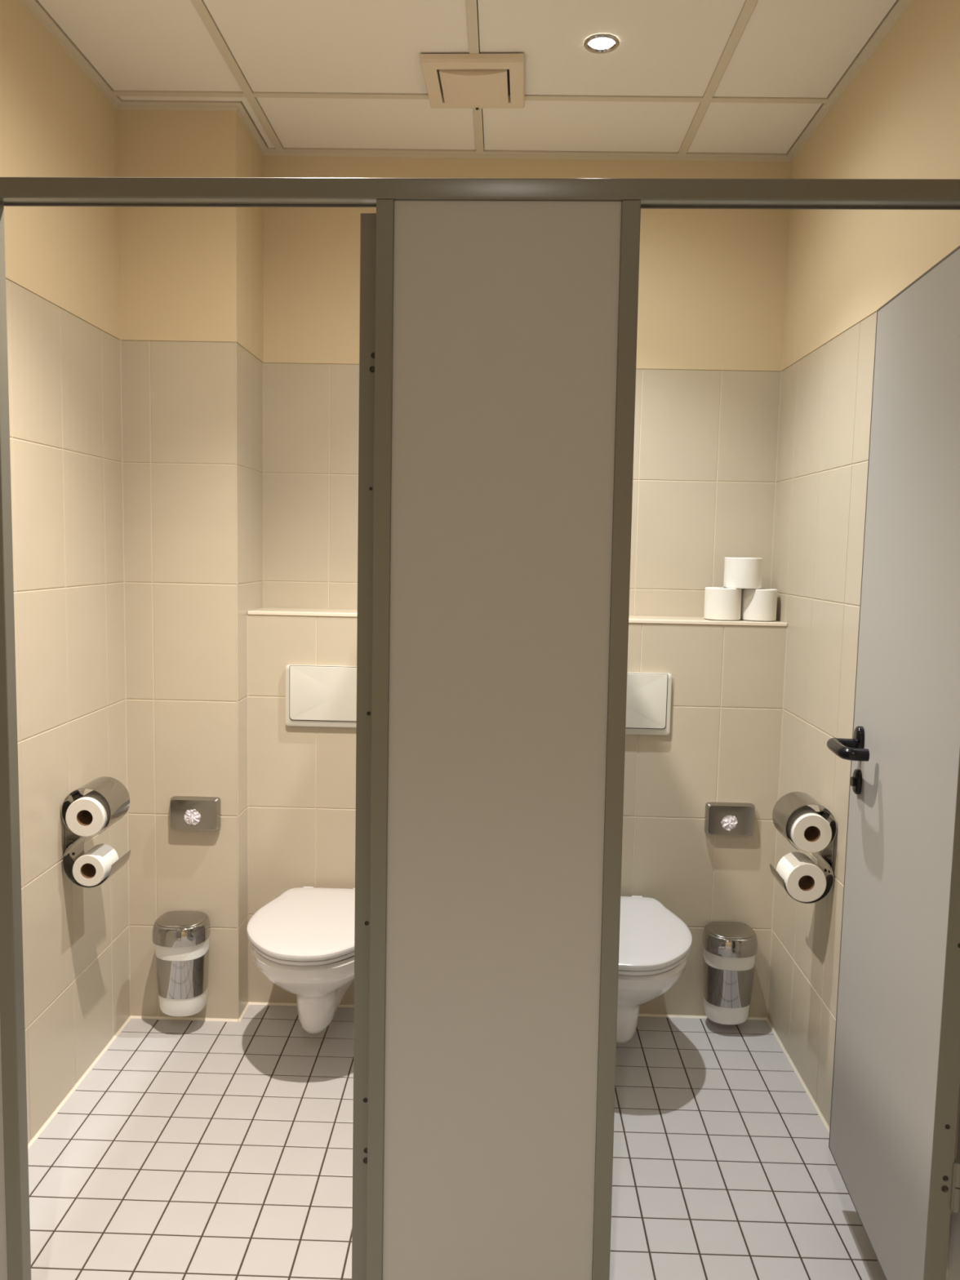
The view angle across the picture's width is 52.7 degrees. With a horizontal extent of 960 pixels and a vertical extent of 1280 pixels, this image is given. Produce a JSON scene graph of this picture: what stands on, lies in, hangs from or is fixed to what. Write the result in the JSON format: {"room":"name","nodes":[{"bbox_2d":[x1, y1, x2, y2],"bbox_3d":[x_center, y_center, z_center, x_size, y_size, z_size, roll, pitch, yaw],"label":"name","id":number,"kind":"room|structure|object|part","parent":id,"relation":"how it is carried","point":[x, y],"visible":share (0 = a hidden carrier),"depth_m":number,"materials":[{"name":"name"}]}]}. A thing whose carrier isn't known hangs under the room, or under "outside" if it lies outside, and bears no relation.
{"room":"public restroom","nodes":[
{"label":"public restroom","id":0,"kind":"room"},
{"bbox_2d":[0,0,129,1143],"bbox_3d":[-1.148,-0.027,0.797,0.102,2.787,4.140,1,5,1],"label":"wall","id":1,"kind":"structure","parent":0,"point":[63,268],"depth_m":2.46,"materials":[{"name":"beige tile"}]},
{"bbox_2d":[27,1015,131,1149],"bbox_3d":[-1.124,1.358,0.929,0.008,0.008,4.140,1,5,1],"label":"trim","id":2,"kind":"structure","parent":1,"relation":"attached to","point":[127,1020],"depth_m":2.60,"materials":[{"name":"beige"}]},
{"bbox_2d":[61,776,130,888],"bbox_3d":[-1.007,0.502,2.543,0.131,0.262,0.125,1,5,1],"label":"toilet roll holder","id":3,"kind":"object","parent":1,"relation":"attached to","point":[117,795],"visible":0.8,"depth_m":2.52,"materials":[{"name":"silver metal"}]},
{"bbox_3d":[-1.072,0.501,2.545,0.002,0.154,0.081,1,5,1],"label":"plate","id":4,"kind":"part","parent":3,"relation":"part of","materials":[{"name":"silver metal"}]},
{"bbox_2d":[65,790,110,836],"bbox_3d":[-1.006,0.448,2.515,0.100,0.100,0.098,1,5,1],"label":"toilet roll","id":5,"kind":"object","parent":3,"relation":"in","point":[87,815],"visible":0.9,"depth_m":2.47,"materials":[{"name":"white paper"}]},
{"bbox_2d":[72,844,118,886],"bbox_3d":[-1.007,0.590,2.540,0.084,0.084,0.096,1,5,1],"label":"toilet roll","id":6,"kind":"object","parent":3,"relation":"in","point":[91,868],"visible":0.95,"depth_m":2.50,"materials":[{"name":"white paper"}]},
{"bbox_2d":[61,776,129,835],"bbox_3d":[-1.005,0.432,2.537,0.129,0.122,0.125,1,5,1],"label":"hood","id":7,"kind":"object","parent":3,"relation":"attached to","point":[117,795],"depth_m":2.52,"materials":[{"name":"silver metal"}]},
{"bbox_2d":[119,339,130,1015],"bbox_3d":[-1.058,0.146,2.890,0.004,2.034,0.004,1,5,1],"label":"trim","id":8,"kind":"structure","parent":1,"relation":"attached to","point":[119,340],"depth_m":2.88,"materials":[{"name":"beige tile"}]},
{"bbox_2d":[21,0,912,161],"bbox_3d":[-0.076,-1.315,0.807,1.984,0.043,4.451,1,5,1],"label":"trim","id":9,"kind":"structure","parent":1,"relation":"attached to","point":[900,6],"depth_m":2.85,"materials":[{"name":"beige"}]},
{"bbox_2d":[27,1004,885,1279],"bbox_3d":[-0.132,1.428,1.070,2.186,0.120,4.652,1,5,1],"label":"floor","id":10,"kind":"structure","parent":0,"point":[189,1149],"depth_m":2.31,"materials":[{"name":"tile"}]},
{"bbox_2d":[117,109,263,1018],"bbox_3d":[-0.878,-0.233,3.008,0.338,2.787,0.314,1,5,1],"label":"wall pier","id":11,"kind":"object","parent":10,"relation":"on","point":[192,277],"visible":0.74,"depth_m":2.86,"materials":[{"name":"beige tile"}]},
{"bbox_2d":[151,911,210,1016],"bbox_3d":[-0.891,0.971,2.889,0.161,0.293,0.146,1,5,1],"label":"bin","id":12,"kind":"object","parent":11,"relation":"attached to","point":[180,939],"visible":1,"depth_m":2.84,"materials":[{"name":"silver metal"}]},
{"bbox_3d":[-0.889,0.859,2.878,0.161,0.053,0.146,1,5,1],"label":"lid","id":13,"kind":"part","parent":12,"relation":"part of","materials":[{"name":"silver metal"}]},
{"bbox_2d":[130,1015,240,1022],"bbox_3d":[-0.908,1.166,2.982,0.344,0.008,0.008,1,5,1],"label":"trim","id":14,"kind":"structure","parent":11,"relation":"attached to","point":[157,1017],"depth_m":2.98,"materials":[{"name":"beige"}]},
{"bbox_2d":[169,795,221,830],"bbox_3d":[-0.857,0.522,2.907,0.150,0.100,0.030,1,5,1],"label":"dispenser","id":15,"kind":"object","parent":11,"relation":"attached to","point":[186,812],"visible":1,"depth_m":2.90,"materials":[{"name":"grey metal"}]},
{"bbox_2d":[237,1002,249,1022],"bbox_3d":[-0.739,1.164,3.034,0.008,0.008,0.120,1,5,1],"label":"trim","id":16,"kind":"structure","parent":11,"relation":"attached to","point":[247,1004],"depth_m":3.03,"materials":[{"name":"beige"}]},
{"bbox_2d":[0,177,959,1279],"bbox_3d":[-0.096,0.308,1.562,1.978,2.015,0.038,1,5,3],"label":"wall","id":17,"kind":"structure","parent":10,"relation":"on","point":[506,326],"depth_m":1.53,"materials":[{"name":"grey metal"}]},
{"bbox_3d":[-0.935,0.239,1.595,0.288,1.854,0.013,1,5,3],"label":"panel","id":18,"kind":"part","parent":17,"relation":"part of","materials":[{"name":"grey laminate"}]},
{"bbox_3d":[-0.779,0.301,1.596,0.027,1.973,0.030,1,5,3],"label":"post","id":19,"kind":"part","parent":17,"relation":"part of","materials":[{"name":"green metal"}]},
{"bbox_2d":[351,213,376,1279],"bbox_3d":[-0.190,0.233,1.854,0.125,1.838,0.576,2,5,5],"label":"door","id":20,"kind":"structure","parent":17,"relation":"in","point":[368,220],"depth_m":1.56,"materials":[{"name":"grey laminate"}]},
{"bbox_3d":[-0.162,0.316,1.566,0.028,1.973,0.030,1,5,3],"label":"post","id":21,"kind":"part","parent":17,"relation":"part of","materials":[{"name":"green metal"}]},
{"bbox_3d":[-0.076,-0.679,1.468,1.978,0.031,0.031,1,5,3],"label":"head rail","id":22,"kind":"part","parent":17,"relation":"part of","materials":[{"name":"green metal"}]},
{"bbox_3d":[0.028,0.263,1.549,0.352,1.854,0.013,1,5,3],"label":"panel","id":23,"kind":"part","parent":17,"relation":"part of","materials":[{"name":"grey laminate"}]},
{"bbox_3d":[0.212,0.326,1.549,0.040,1.973,0.030,1,5,3],"label":"post","id":24,"kind":"part","parent":17,"relation":"part of","materials":[{"name":"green metal"}]},
{"bbox_2d":[826,245,959,1279],"bbox_3d":[0.766,0.256,1.812,0.125,1.838,0.576,2,5,5],"label":"door","id":25,"kind":"structure","parent":17,"relation":"in","point":[895,1086],"depth_m":1.75,"materials":[{"name":"grey laminate"}]},
{"bbox_3d":[0.753,0.223,1.978,0.067,0.025,0.135,2,5,5],"label":"lever","id":26,"kind":"part","parent":25,"relation":"part of","materials":[{"name":"black plastic"}]},
{"bbox_3d":[0.793,0.298,2.038,0.010,0.053,0.037,2,5,5],"label":"key plate","id":27,"kind":"part","parent":25,"relation":"part of","materials":[{"name":"black plastic"}]},
{"bbox_3d":[0.793,0.211,2.030,0.013,0.062,0.037,2,5,5],"label":"handle plate","id":28,"kind":"part","parent":25,"relation":"part of","materials":[{"name":"black plastic"}]},
{"bbox_2d":[37,0,896,153],"bbox_3d":[-0.075,-1.368,0.802,2.186,0.117,4.652,1,5,1],"label":"ceiling","id":29,"kind":"structure","parent":0,"point":[785,48],"depth_m":2.45,"materials":[{"name":"white"}]},
{"bbox_2d":[191,0,284,151],"bbox_3d":[-0.675,-1.336,0.828,0.024,0.033,4.430,1,5,1],"label":"trim","id":30,"kind":"structure","parent":29,"relation":"attached to","point":[200,6],"depth_m":2.51,"materials":[{"name":"beige"}]},
{"bbox_2d":[112,88,827,103],"bbox_3d":[-0.034,-1.497,2.643,1.982,0.032,0.024,1,5,1],"label":"trim","id":31,"kind":"structure","parent":29,"relation":"attached to","point":[117,93],"depth_m":2.64,"materials":[{"name":"beige"}]},
{"bbox_2d":[420,53,524,110],"bbox_3d":[-0.014,-1.454,2.538,0.259,0.032,0.259,1,5,3],"label":"ceiling vent","id":32,"kind":"object","parent":29,"relation":"in","point":[468,81],"visible":1,"depth_m":2.49,"materials":[{"name":"beige plastic"}]},
{"bbox_3d":[-0.014,-1.447,2.538,0.172,0.018,0.172,1,5,3],"label":"plate","id":33,"kind":"part","parent":32,"relation":"part of","materials":[{"name":"beige plastic"}]},
{"bbox_2d":[466,0,484,154],"bbox_3d":[-0.051,-1.322,0.815,0.024,0.033,4.430,1,5,1],"label":"trim","id":34,"kind":"structure","parent":29,"relation":"attached to","point":[471,5],"depth_m":2.37,"materials":[{"name":"beige"}]},
{"bbox_2d":[583,33,619,53],"bbox_3d":[0.295,-1.445,2.348,0.085,0.006,0.085,1,5,1],"label":"recessed light","id":35,"kind":"object","parent":29,"relation":"in","point":[599,43],"visible":1,"depth_m":2.35,"materials":[{"name":"silver metal"}]},
{"bbox_2d":[676,0,757,156],"bbox_3d":[0.573,-1.308,0.802,0.024,0.033,4.430,1,5,1],"label":"trim","id":36,"kind":"structure","parent":29,"relation":"attached to","point":[748,6],"depth_m":2.47,"materials":[{"name":"beige"}]},
{"bbox_2d":[248,607,787,1017],"bbox_3d":[0.099,0.546,3.116,1.649,1.255,0.200,1,5,1],"label":"wall","id":37,"kind":"structure","parent":0,"point":[722,743],"depth_m":3.01,"materials":[{"name":"beige tile"}]},
{"bbox_2d":[235,342,239,1018],"bbox_3d":[-0.724,0.155,2.886,0.004,2.036,0.004,1,5,1],"label":"trim","id":38,"kind":"structure","parent":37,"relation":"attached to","point":[235,342],"depth_m":2.88,"materials":[{"name":"beige tile"}]},
{"bbox_2d":[246,614,248,1001],"bbox_3d":[-0.727,0.539,3.033,0.004,1.238,0.004,1,5,1],"label":"trim","id":39,"kind":"structure","parent":37,"relation":"attached to","point":[247,695],"depth_m":3.03,"materials":[{"name":"beige tile"}]},
{"bbox_2d":[246,886,355,1033],"bbox_3d":[-0.466,0.951,2.799,0.384,0.329,0.540,1,5,1],"label":"toilet","id":40,"kind":"object","parent":37,"relation":"attached to","point":[302,940],"visible":0.75,"depth_m":2.65,"materials":[{"name":"white ceramic"}]},
{"bbox_3d":[-0.463,0.801,2.766,0.384,0.024,0.502,1,5,1],"label":"lid","id":41,"kind":"part","parent":40,"relation":"part of","materials":[{"name":"white plastic"}]},
{"bbox_3d":[-0.464,0.821,2.768,0.376,0.014,0.494,1,5,1],"label":"seat","id":42,"kind":"part","parent":40,"relation":"part of","materials":[{"name":"white plastic"}]},
{"bbox_2d":[285,664,356,727],"bbox_3d":[-0.428,0.175,2.982,0.342,0.190,0.021,1,5,1],"label":"flush plate","id":43,"kind":"object","parent":37,"relation":"attached to","point":[317,695],"visible":0.5,"depth_m":2.97,"materials":[{"name":"white plastic"}]},
{"bbox_2d":[248,1001,767,1020],"bbox_3d":[0.084,1.177,3.073,1.649,0.008,0.008,1,5,1],"label":"trim","id":44,"kind":"structure","parent":37,"relation":"attached to","point":[250,1002],"depth_m":3.06,"materials":[{"name":"beige"}]},
{"bbox_2d":[247,610,786,626],"bbox_3d":[0.109,-0.066,2.960,1.647,0.012,0.011,1,5,1],"label":"trim","id":45,"kind":"structure","parent":37,"relation":"attached to","point":[249,612],"depth_m":2.95,"materials":[{"name":"cream tile"}]},
{"bbox_2d":[625,672,671,735],"bbox_3d":[0.413,0.194,2.964,0.342,0.190,0.021,1,5,1],"label":"flush plate","id":46,"kind":"object","parent":37,"relation":"attached to","point":[648,699],"visible":0.48,"depth_m":2.95,"materials":[{"name":"white plastic"}]},
{"bbox_2d":[616,895,692,1043],"bbox_3d":[0.400,0.970,2.781,0.384,0.329,0.540,1,5,1],"label":"toilet","id":47,"kind":"object","parent":37,"relation":"attached to","point":[655,944],"visible":0.52,"depth_m":2.62,"materials":[{"name":"white ceramic"}]},
{"bbox_3d":[0.402,0.840,2.750,0.376,0.014,0.494,1,5,1],"label":"seat","id":48,"kind":"part","parent":47,"relation":"part of","materials":[{"name":"white plastic"}]},
{"bbox_3d":[0.403,0.820,2.748,0.384,0.024,0.502,1,5,1],"label":"lid","id":49,"kind":"part","parent":47,"relation":"part of","materials":[{"name":"white plastic"}]},
{"bbox_2d":[703,586,742,620],"bbox_3d":[0.760,-0.114,3.030,0.112,0.098,0.112,1,5,1],"label":"toilet roll","id":50,"kind":"object","parent":37,"relation":"on","point":[721,603],"visible":0.95,"depth_m":2.98,"materials":[{"name":"white paper"}]},
{"bbox_2d":[723,557,762,589],"bbox_3d":[0.821,-0.209,3.020,0.114,0.095,0.114,1,5,1],"label":"toilet roll","id":51,"kind":"object","parent":50,"relation":"on","point":[739,572],"visible":1,"depth_m":2.97,"materials":[{"name":"white paper"}]},
{"bbox_2d":[702,921,757,1024],"bbox_3d":[0.763,1.027,2.969,0.161,0.293,0.146,1,5,1],"label":"bin","id":52,"kind":"object","parent":37,"relation":"attached to","point":[730,948],"visible":1,"depth_m":2.92,"materials":[{"name":"silver metal"}]},
{"bbox_3d":[0.765,0.915,2.958,0.161,0.053,0.146,1,5,1],"label":"lid","id":53,"kind":"part","parent":52,"relation":"part of","materials":[{"name":"silver metal"}]},
{"bbox_2d":[704,801,755,835],"bbox_3d":[0.771,0.554,2.986,0.150,0.100,0.030,1,5,1],"label":"dispenser","id":54,"kind":"object","parent":37,"relation":"attached to","point":[720,818],"visible":1,"depth_m":2.98,"materials":[{"name":"grey metal"}]},
{"bbox_2d":[740,588,777,621],"bbox_3d":[0.873,-0.111,3.028,0.108,0.097,0.108,1,5,1],"label":"toilet roll","id":55,"kind":"object","parent":37,"relation":"on","point":[757,604],"visible":0.94,"depth_m":2.98,"materials":[{"name":"white paper"}]},
{"bbox_2d":[262,155,791,617],"bbox_3d":[0.118,-0.231,3.192,1.649,2.787,0.102,1,5,1],"label":"wall","id":56,"kind":"structure","parent":0,"point":[712,282],"depth_m":3.08,"materials":[{"name":"beige tile"}]},
{"bbox_2d":[262,362,264,607],"bbox_3d":[-0.701,-0.497,3.135,0.004,0.785,0.004,1,5,1],"label":"trim","id":57,"kind":"structure","parent":56,"relation":"attached to","point":[263,362],"depth_m":3.13,"materials":[{"name":"beige tile"}]},
{"bbox_2d":[770,370,782,588],"bbox_3d":[0.945,-0.461,3.101,0.004,0.785,0.004,1,5,1],"label":"trim","id":58,"kind":"structure","parent":56,"relation":"attached to","point":[775,482],"depth_m":3.10,"materials":[{"name":"beige tile"}]},
{"bbox_2d":[769,852,834,903],"bbox_3d":[0.843,0.614,2.543,0.129,0.115,0.125,1,5,1],"label":"tray","id":59,"kind":"object","parent":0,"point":[824,862],"depth_m":2.51,"materials":[{"name":"white paper"}]},
{"bbox_2d":[768,0,959,1279],"bbox_3d":[0.939,0.004,0.909,0.102,2.787,4.452,1,5,1],"label":"wall","id":60,"kind":"structure","parent":0,"point":[899,117],"depth_m":2.53,"materials":[{"name":"beige tile"}]},
{"bbox_2d":[766,626,787,1017],"bbox_3d":[0.920,0.576,2.999,0.004,1.238,0.004,1,5,1],"label":"trim","id":61,"kind":"structure","parent":60,"relation":"attached to","point":[787,627],"depth_m":3.00,"materials":[{"name":"beige tile"}]},
{"bbox_2d":[766,1017,829,1133],"bbox_3d":[0.856,1.397,0.943,0.008,0.008,4.252,1,5,1],"label":"trim","id":62,"kind":"structure","parent":60,"relation":"attached to","point":[807,1091],"depth_m":2.71,"materials":[{"name":"beige"}]},
{"bbox_2d":[769,791,836,903],"bbox_3d":[0.846,0.541,2.536,0.131,0.262,0.125,1,5,1],"label":"toilet roll holder","id":63,"kind":"object","parent":60,"relation":"attached to","point":[789,802],"visible":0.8,"depth_m":2.52,"materials":[{"name":"silver metal"}]},
{"bbox_2d":[776,852,826,902],"bbox_3d":[0.837,0.617,2.525,0.102,0.102,0.098,1,5,1],"label":"toilet roll","id":64,"kind":"object","parent":63,"relation":"in","point":[804,881],"visible":0.97,"depth_m":2.48,"materials":[{"name":"white paper"}]},
{"bbox_2d":[772,791,836,849],"bbox_3d":[0.846,0.471,2.530,0.129,0.122,0.125,1,5,1],"label":"hood","id":65,"kind":"object","parent":63,"relation":"attached to","point":[789,802],"depth_m":2.52,"materials":[{"name":"silver metal"}]},
{"bbox_2d":[786,804,831,853],"bbox_3d":[0.845,0.487,2.508,0.100,0.100,0.098,1,5,1],"label":"toilet roll","id":66,"kind":"object","parent":63,"relation":"in","point":[810,832],"visible":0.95,"depth_m":2.46,"materials":[{"name":"white paper"}]},
{"bbox_3d":[0.910,0.542,2.535,0.002,0.152,0.081,1,5,1],"label":"plate","id":67,"kind":"part","parent":63,"relation":"part of","materials":[{"name":"silver metal"}]}
]}

